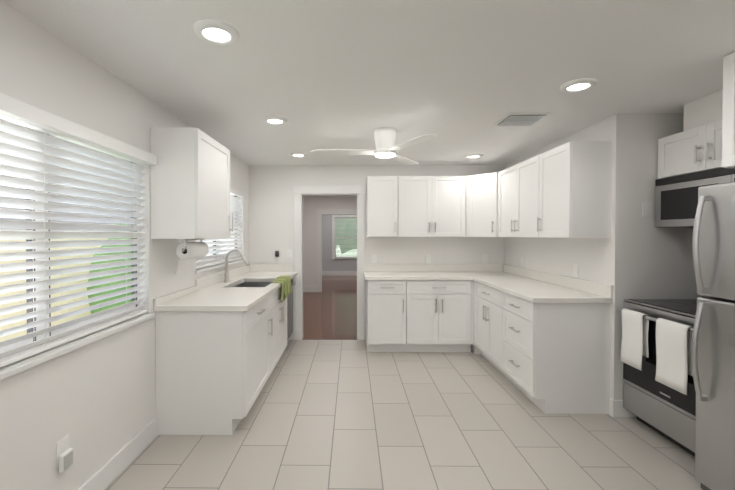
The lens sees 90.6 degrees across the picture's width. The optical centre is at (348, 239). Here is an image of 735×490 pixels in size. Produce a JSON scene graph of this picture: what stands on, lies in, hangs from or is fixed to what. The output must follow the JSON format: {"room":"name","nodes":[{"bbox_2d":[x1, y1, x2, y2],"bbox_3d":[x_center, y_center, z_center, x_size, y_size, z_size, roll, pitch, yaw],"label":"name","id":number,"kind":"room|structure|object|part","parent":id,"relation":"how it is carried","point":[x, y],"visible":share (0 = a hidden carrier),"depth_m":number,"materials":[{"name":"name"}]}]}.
{"room":"kitchen","nodes":[
{"label":"kitchen","id":0,"kind":"room"},
{"bbox_2d":[200,194,233,255],"bbox_3d":[-1.859,0.121,4.928,0.820,2.450,0.100,0,1,1],"label":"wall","id":1,"kind":"structure","parent":0,"point":[230,194],"depth_m":4.88,"materials":[{"name":"paint"}]},
{"bbox_2d":[302,276,356,339],"bbox_3d":[-0.254,1.331,8.718,4.200,0.060,7.720,0,1,1],"label":"floor","id":2,"kind":"structure","parent":0,"point":[330,311],"depth_m":6.73,"materials":[{"name":"brown wood"}]},
{"bbox_2d":[303,196,356,285],"bbox_3d":[-0.252,0.073,8.908,3.960,2.450,0.110,0,1,1],"label":"wall","id":3,"kind":"structure","parent":0,"point":[311,204],"depth_m":8.86,"materials":[{"name":"paint"}]},
{"bbox_2d":[303,209,356,291],"bbox_3d":[-0.253,0.284,8.843,4.000,2.030,0.024,0,1,1],"label":"trim","id":4,"kind":"structure","parent":3,"relation":"attached to","point":[320,272],"depth_m":8.82,"materials":[{"name":"white paint"}]},
{"bbox_2d":[335,217,356,257],"bbox_3d":[0.032,-0.056,12.529,1.000,1.380,0.040,0,1,1],"label":"window","id":5,"kind":"structure","parent":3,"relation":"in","point":[335,235],"depth_m":12.51,"materials":[{"name":"white paint"}]},
{"bbox_2d":[335,218,356,256],"bbox_3d":[0.031,-0.055,12.471,0.990,1.353,0.041,0,1,1],"label":"window blind","id":6,"kind":"object","parent":5,"relation":"attached to","point":[346,237],"visible":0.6,"depth_m":12.47,"materials":[{"name":"white plastic"}]},
{"bbox_2d":[0,0,722,489],"bbox_3d":[0.705,0.221,1.595,4.370,2.330,6.720,0,1,1],"label":"wall","id":7,"kind":"structure","parent":0,"point":[94,402],"depth_m":2.58,"materials":[{"name":"paint"}]},
{"bbox_2d":[56,435,68,466],"bbox_3d":[-1.355,1.005,1.724,0.008,0.115,0.072,0,1,1],"label":"electrical outlet","id":8,"kind":"object","parent":7,"relation":"attached to","point":[62,445],"visible":0.73,"depth_m":1.71,"materials":[{"name":"white plastic"}]},
{"bbox_2d":[59,448,72,472],"bbox_3d":[-1.341,1.050,1.724,0.024,0.084,0.072,0,1,1],"label":"plug-in device","id":9,"kind":"object","parent":8,"relation":"attached to","point":[65,459],"visible":0.98,"depth_m":1.71,"materials":[{"name":"white plastic"}]},
{"bbox_2d":[0,127,149,358],"bbox_3d":[-1.416,-0.016,1.297,0.104,1.069,2.350,0,1,1],"label":"window","id":10,"kind":"structure","parent":7,"relation":"in","point":[146,236],"depth_m":2.06,"materials":[{"name":"white paint"}]},
{"bbox_2d":[0,114,146,367],"bbox_3d":[-1.397,-0.012,1.297,0.056,1.042,2.314,0,1,1],"label":"window blind","id":11,"kind":"object","parent":10,"relation":"attached to","point":[36,151],"visible":0.92,"depth_m":1.77,"materials":[{"name":"white plastic"}]},
{"bbox_2d":[0,92,156,164],"bbox_3d":[-1.338,-0.520,1.268,0.049,0.065,2.405,0,1,1],"label":"window valance","id":12,"kind":"object","parent":10,"relation":"attached to","point":[14,108],"visible":1,"depth_m":1.69,"materials":[{"name":"white wood"}]},
{"bbox_2d":[0,313,154,380],"bbox_3d":[-1.403,0.532,1.294,0.140,0.026,2.390,0,1,1],"label":"window sill","id":13,"kind":"structure","parent":7,"relation":"attached to","point":[14,368],"depth_m":1.73,"materials":[{"name":"white paint"}]},
{"bbox_2d":[78,417,157,489],"bbox_3d":[-1.361,1.335,0.466,0.019,0.130,4.155,0,1,1],"label":"baseboard","id":14,"kind":"structure","parent":7,"relation":"attached to","point":[106,475],"depth_m":2.15,"materials":[{"name":"white paint"}]},
{"bbox_2d":[175,259,179,273],"bbox_3d":[-1.344,0.216,2.854,0.008,0.115,0.072,0,1,1],"label":"electrical outlet","id":15,"kind":"object","parent":7,"relation":"attached to","point":[177,266],"visible":1,"depth_m":2.85,"materials":[{"name":"white plastic"}]},
{"bbox_2d":[150,128,232,238],"bbox_3d":[-1.167,-0.385,2.805,0.359,0.757,0.660,0,1,1],"label":"upper cabinet","id":16,"kind":"object","parent":7,"relation":"attached to","point":[190,184],"visible":1,"depth_m":2.48,"materials":[{"name":"white wood"}]},
{"bbox_2d":[176,239,208,259],"bbox_3d":[-1.160,0.071,2.701,0.124,0.148,0.350,0,1,1],"label":"paper towel holder","id":17,"kind":"object","parent":16,"relation":"attached to","point":[187,250],"visible":1,"depth_m":2.59,"materials":[{"name":"white paper"}]},
{"bbox_2d":[194,260,243,273],"bbox_3d":[-1.379,0.280,3.896,0.140,0.026,1.460,0,1,1],"label":"window sill","id":18,"kind":"structure","parent":7,"relation":"attached to","point":[207,268],"depth_m":3.61,"materials":[{"name":"white paint"}]},
{"bbox_2d":[195,187,243,265],"bbox_3d":[-1.392,-0.162,3.900,0.104,0.859,1.420,0,1,1],"label":"window","id":19,"kind":"structure","parent":7,"relation":"in","point":[242,234],"depth_m":4.59,"materials":[{"name":"white paint"}]},
{"bbox_2d":[196,188,242,268],"bbox_3d":[-1.373,-0.159,3.900,0.056,0.832,1.384,0,1,1],"label":"blinds","id":20,"kind":"object","parent":19,"relation":"attached to","point":[235,202],"visible":0.46,"depth_m":4.20,"materials":[{"name":"white plastic"}]},
{"bbox_2d":[287,250,291,257],"bbox_3d":[-0.790,0.197,4.845,0.072,0.115,0.009,0,1,1],"label":"light switch","id":21,"kind":"object","parent":7,"relation":"attached to","point":[289,253],"visible":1,"depth_m":4.84,"materials":[{"name":"white plastic"}]},
{"bbox_2d":[293,186,365,339],"bbox_3d":[-0.252,0.319,4.894,0.959,2.055,0.144,0,1,1],"label":"door frame","id":22,"kind":"structure","parent":7,"relation":"attached to","point":[300,192],"depth_m":4.83,"materials":[{"name":"white paint"}]},
{"bbox_2d":[371,254,376,262],"bbox_3d":[0.340,0.262,4.835,0.072,0.115,0.008,0,1,1],"label":"electrical outlet","id":23,"kind":"object","parent":7,"relation":"attached to","point":[373,258],"visible":1,"depth_m":4.83,"materials":[{"name":"white plastic"}]},
{"bbox_2d":[366,176,397,236],"bbox_3d":[0.427,-0.407,4.649,0.378,0.757,0.359,0,1,1],"label":"upper cabinet","id":24,"kind":"object","parent":7,"relation":"attached to","point":[381,206],"visible":1,"depth_m":4.51,"materials":[{"name":"white wood"}]},
{"bbox_2d":[398,176,465,236],"bbox_3d":[1.036,-0.407,4.643,0.836,0.757,0.359,0,1,1],"label":"upper cabinet","id":25,"kind":"object","parent":7,"relation":"attached to","point":[431,206],"visible":0.98,"depth_m":4.50,"materials":[{"name":"white wood"}]},
{"bbox_2d":[465,172,498,236],"bbox_3d":[1.760,-0.406,4.511,0.610,0.757,0.610,0,1,1],"label":"upper cabinet","id":26,"kind":"object","parent":7,"relation":"attached to","point":[481,204],"visible":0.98,"depth_m":4.34,"materials":[{"name":"white wood"}]},
{"bbox_2d":[498,155,540,237],"bbox_3d":[1.878,-0.396,3.748,0.359,0.757,0.912,0,1,1],"label":"upper cabinet","id":27,"kind":"object","parent":7,"relation":"attached to","point":[518,204],"visible":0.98,"depth_m":3.68,"materials":[{"name":"white wood"}]},
{"bbox_2d":[537,141,611,237],"bbox_3d":[1.872,-0.388,3.058,0.359,0.757,0.465,0,1,1],"label":"upper cabinet","id":28,"kind":"object","parent":7,"relation":"attached to","point":[575,189],"visible":1,"depth_m":2.83,"materials":[{"name":"white wood"}]},
{"bbox_2d":[573,264,578,277],"bbox_3d":[2.051,0.286,3.273,0.008,0.115,0.072,0,1,1],"label":"electrical outlet","id":29,"kind":"object","parent":7,"relation":"attached to","point":[575,270],"visible":1,"depth_m":3.27,"materials":[{"name":"white plastic"}]},
{"bbox_2d":[609,398,636,416],"bbox_3d":[2.408,1.307,2.804,0.746,0.130,0.036,0,1,1],"label":"baseboard","id":30,"kind":"structure","parent":7,"relation":"attached to","point":[616,409],"depth_m":2.79,"materials":[{"name":"white paint"}]},
{"bbox_2d":[642,202,651,216],"bbox_3d":[2.291,-0.228,2.780,0.072,0.115,0.009,0,1,1],"label":"light switch","id":31,"kind":"object","parent":7,"relation":"attached to","point":[646,209],"visible":1,"depth_m":2.78,"materials":[{"name":"white plastic"}]},
{"bbox_2d":[658,119,722,178],"bbox_3d":[2.547,-0.606,2.390,0.454,0.305,0.757,0,1,1],"label":"upper cabinet","id":32,"kind":"object","parent":7,"relation":"attached to","point":[696,149],"visible":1,"depth_m":2.50,"materials":[{"name":"white wood"}]},
{"bbox_2d":[654,168,734,227],"bbox_3d":[2.533,-0.266,2.394,0.476,0.365,0.755,0,1,1],"label":"microwave","id":33,"kind":"object","parent":32,"relation":"attached to","point":[676,200],"visible":0.65,"depth_m":2.54,"materials":[{"name":"grey metal"}]},
{"bbox_2d":[722,52,734,167],"bbox_3d":[2.333,-0.650,1.454,0.867,0.576,0.850,0,1,1],"label":"upper cabinet","id":34,"kind":"object","parent":7,"relation":"attached to","point":[728,141],"visible":0.96,"depth_m":1.85,"materials":[{"name":"white wood"}]},
{"bbox_2d":[3,0,734,164],"bbox_3d":[0.705,-0.984,1.581,4.370,0.080,6.720,0,1,1],"label":"ceiling","id":35,"kind":"structure","parent":0,"point":[461,78],"depth_m":1.97,"materials":[{"name":"white paint"}]},
{"bbox_2d":[193,19,238,44],"bbox_3d":[-0.600,-0.935,1.653,0.196,0.019,0.196,0,1,1],"label":"recessed light","id":36,"kind":"object","parent":35,"relation":"in","point":[215,32],"visible":0.98,"depth_m":1.63,"materials":[{"name":"white plastic"}]},
{"bbox_2d":[263,116,287,124],"bbox_3d":[-0.588,-0.950,2.913,0.196,0.019,0.196,0,1,1],"label":"recessed light","id":37,"kind":"object","parent":35,"relation":"in","point":[276,120],"visible":0.92,"depth_m":2.89,"materials":[{"name":"white plastic"}]},
{"bbox_2d":[290,152,306,156],"bbox_3d":[-0.576,-0.965,4.163,0.196,0.019,0.196,0,1,1],"label":"recessed light","id":38,"kind":"object","parent":35,"relation":"in","point":[296,154],"visible":1,"depth_m":4.11,"materials":[{"name":"white plastic"}]},
{"bbox_2d":[311,127,437,164],"bbox_3d":[0.186,-0.849,3.207,1.044,0.228,1.173,0,1,1],"label":"ceiling fan","id":39,"kind":"object","parent":35,"relation":"hanging from","point":[384,137],"visible":1,"depth_m":3.16,"materials":[{"name":"white plastic"}]},
{"bbox_2d":[465,154,482,157],"bbox_3d":[1.464,-0.966,4.234,0.196,0.019,0.196,0,1,1],"label":"recessed light","id":40,"kind":"object","parent":35,"relation":"in","point":[474,156],"visible":1,"depth_m":4.20,"materials":[{"name":"white plastic"}]},
{"bbox_2d":[494,113,550,125],"bbox_3d":[1.377,-0.947,2.895,0.320,0.024,0.288,0,1,1],"label":"ceiling vent","id":41,"kind":"object","parent":35,"relation":"in","point":[519,119],"visible":1,"depth_m":2.87,"materials":[{"name":"white plastic"}]},
{"bbox_2d":[560,78,597,92],"bbox_3d":[1.416,-0.942,2.235,0.196,0.019,0.196,0,1,1],"label":"recessed light","id":42,"kind":"object","parent":35,"relation":"in","point":[578,85],"visible":0.98,"depth_m":2.22,"materials":[{"name":"white plastic"}]},
{"bbox_2d":[105,340,702,489],"bbox_3d":[0.704,1.417,1.550,4.370,0.060,6.600,0,1,1],"label":"floor","id":43,"kind":"structure","parent":0,"point":[338,415],"depth_m":2.48,"materials":[{"name":"beige tile"}]},
{"bbox_2d":[155,296,272,434],"bbox_3d":[-1.014,0.933,2.914,0.664,0.873,0.748,0,1,1],"label":"base cabinet","id":44,"kind":"object","parent":43,"relation":"on","point":[212,372],"visible":0.92,"depth_m":2.54,"materials":[{"name":"white wood"}]},
{"bbox_2d":[233,282,286,373],"bbox_3d":[-1.006,0.923,3.744,0.664,0.873,0.908,0,1,1],"label":"base cabinet","id":45,"kind":"object","parent":43,"relation":"on","point":[278,315],"visible":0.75,"depth_m":3.67,"materials":[{"name":"white wood"}]},
{"bbox_2d":[153,264,297,310],"bbox_3d":[-1.012,0.501,3.670,0.653,0.310,2.321,0,1,1],"label":"countertop","id":46,"kind":"structure","parent":45,"relation":"on","point":[214,292],"depth_m":3.14,"materials":[{"name":"stone"}]},
{"bbox_2d":[224,250,249,282],"bbox_3d":[-1.153,0.276,3.721,0.266,0.337,0.105,0,1,1],"label":"faucet","id":47,"kind":"object","parent":46,"relation":"on","point":[226,275],"visible":1,"depth_m":3.73,"materials":[{"name":"silver metal"}]},
{"bbox_2d":[272,275,290,301],"bbox_3d":[-0.712,0.526,3.902,0.128,0.222,0.470,0,1,1],"label":"towel","id":48,"kind":"object","parent":46,"relation":"hanging from","point":[284,281],"visible":1,"depth_m":3.85,"materials":[{"name":"green fabric"}]},
{"bbox_2d":[287,278,294,340],"bbox_3d":[-1.015,0.914,4.503,0.632,0.873,0.600,0,1,1],"label":"dishwasher","id":49,"kind":"object","parent":43,"relation":"on","point":[289,314],"visible":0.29,"depth_m":4.58,"materials":[{"name":"grey"}]},
{"bbox_2d":[288,276,295,340],"bbox_3d":[-1.014,0.910,4.832,0.628,0.873,0.045,0,1,1],"label":"cabinet filler","id":50,"kind":"object","parent":43,"relation":"on","point":[294,306],"visible":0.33,"depth_m":4.81,"materials":[{"name":"white wood"}]},
{"bbox_2d":[366,280,405,351],"bbox_3d":[0.454,0.913,4.527,0.453,0.873,0.634,0,1,1],"label":"base cabinet","id":51,"kind":"object","parent":43,"relation":"on","point":[385,315],"visible":1,"depth_m":4.25,"materials":[{"name":"white wood"}]},
{"bbox_2d":[405,280,470,351],"bbox_3d":[1.058,0.913,4.521,0.753,0.873,0.634,0,1,1],"label":"base cabinet","id":52,"kind":"object","parent":43,"relation":"on","point":[438,315],"visible":0.96,"depth_m":4.24,"materials":[{"name":"white wood"}]},
{"bbox_2d":[363,264,470,279],"bbox_3d":[0.812,0.406,4.524,1.230,0.140,0.623,0,1,1],"label":"countertop","id":53,"kind":"structure","parent":52,"relation":"on","point":[370,271],"depth_m":4.81,"materials":[{"name":"stone"}]},
{"bbox_2d":[468,280,482,355],"bbox_3d":[1.751,0.914,4.511,0.628,0.873,0.642,0,1,1],"label":"cabinet filler","id":54,"kind":"object","parent":43,"relation":"on","point":[475,349],"depth_m":4.24,"materials":[{"name":"white wood"}]},
{"bbox_3d":[1.451,0.913,4.536,0.027,0.873,0.598,0,1,1],"label":"base cabinet filler","id":55,"kind":"part","parent":54,"relation":"part of","materials":[{"name":"white wood"}]},
{"bbox_3d":[1.763,0.917,4.220,0.598,0.873,0.060,0,1,1],"label":"right base cabinet filler","id":56,"kind":"part","parent":54,"relation":"part of","materials":[{"name":"white wood"}]},
{"bbox_2d":[475,282,511,382],"bbox_3d":[1.741,0.922,3.809,0.634,0.873,0.758,0,1,1],"label":"base cabinet","id":57,"kind":"object","parent":43,"relation":"on","point":[488,319],"visible":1,"depth_m":3.75,"materials":[{"name":"white wood"}]},
{"bbox_2d":[471,264,612,302],"bbox_3d":[1.739,0.414,3.818,0.638,0.140,2.016,0,1,1],"label":"countertop","id":58,"kind":"structure","parent":57,"relation":"on","point":[532,286],"depth_m":3.37,"materials":[{"name":"stone"}]},
{"bbox_2d":[502,292,610,413],"bbox_3d":[1.735,0.930,3.136,0.634,0.873,0.585,0,1,1],"label":"base cabinet","id":59,"kind":"object","parent":43,"relation":"on","point":[555,358],"visible":1,"depth_m":2.85,"materials":[{"name":"white wood"}]},
{"bbox_2d":[617,295,709,455],"bbox_3d":[2.398,0.824,2.408,0.742,1.104,0.757,0,1,1],"label":"range","id":60,"kind":"object","parent":43,"relation":"on","point":[667,412],"visible":0.35,"depth_m":2.49,"materials":[{"name":"grey metal"}]},
{"bbox_2d":[620,308,648,370],"bbox_3d":[2.039,0.709,2.588,0.054,0.391,0.191,0,1,1],"label":"towel","id":61,"kind":"object","parent":60,"relation":"hanging from","point":[634,344],"depth_m":2.56,"materials":[{"name":"white fabric"}]},
{"bbox_2d":[655,318,692,394],"bbox_3d":[2.036,0.723,2.268,0.053,0.411,0.221,0,1,1],"label":"towel","id":62,"kind":"object","parent":60,"relation":"hanging from","point":[673,356],"depth_m":2.25,"materials":[{"name":"white fabric"}]},
{"bbox_2d":[691,182,734,489],"bbox_3d":[2.288,0.542,1.589,0.902,1.687,0.830,0,1,1],"label":"refrigerator","id":63,"kind":"object","parent":43,"relation":"on","point":[713,336],"visible":1,"depth_m":1.90,"materials":[{"name":"grey metal"}]},
{"label":"outside","id":64,"kind":"structure","parent":0,"visible":0},
{"bbox_2d":[0,221,356,341],"bbox_3d":[-3.470,-1.184,6.978,21.000,6.990,30.000,0,1,1],"label":"garden","id":65,"kind":"object","parent":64,"point":[12,335],"depth_m":5.94,"materials":[{"name":"green plant"}]}
]}

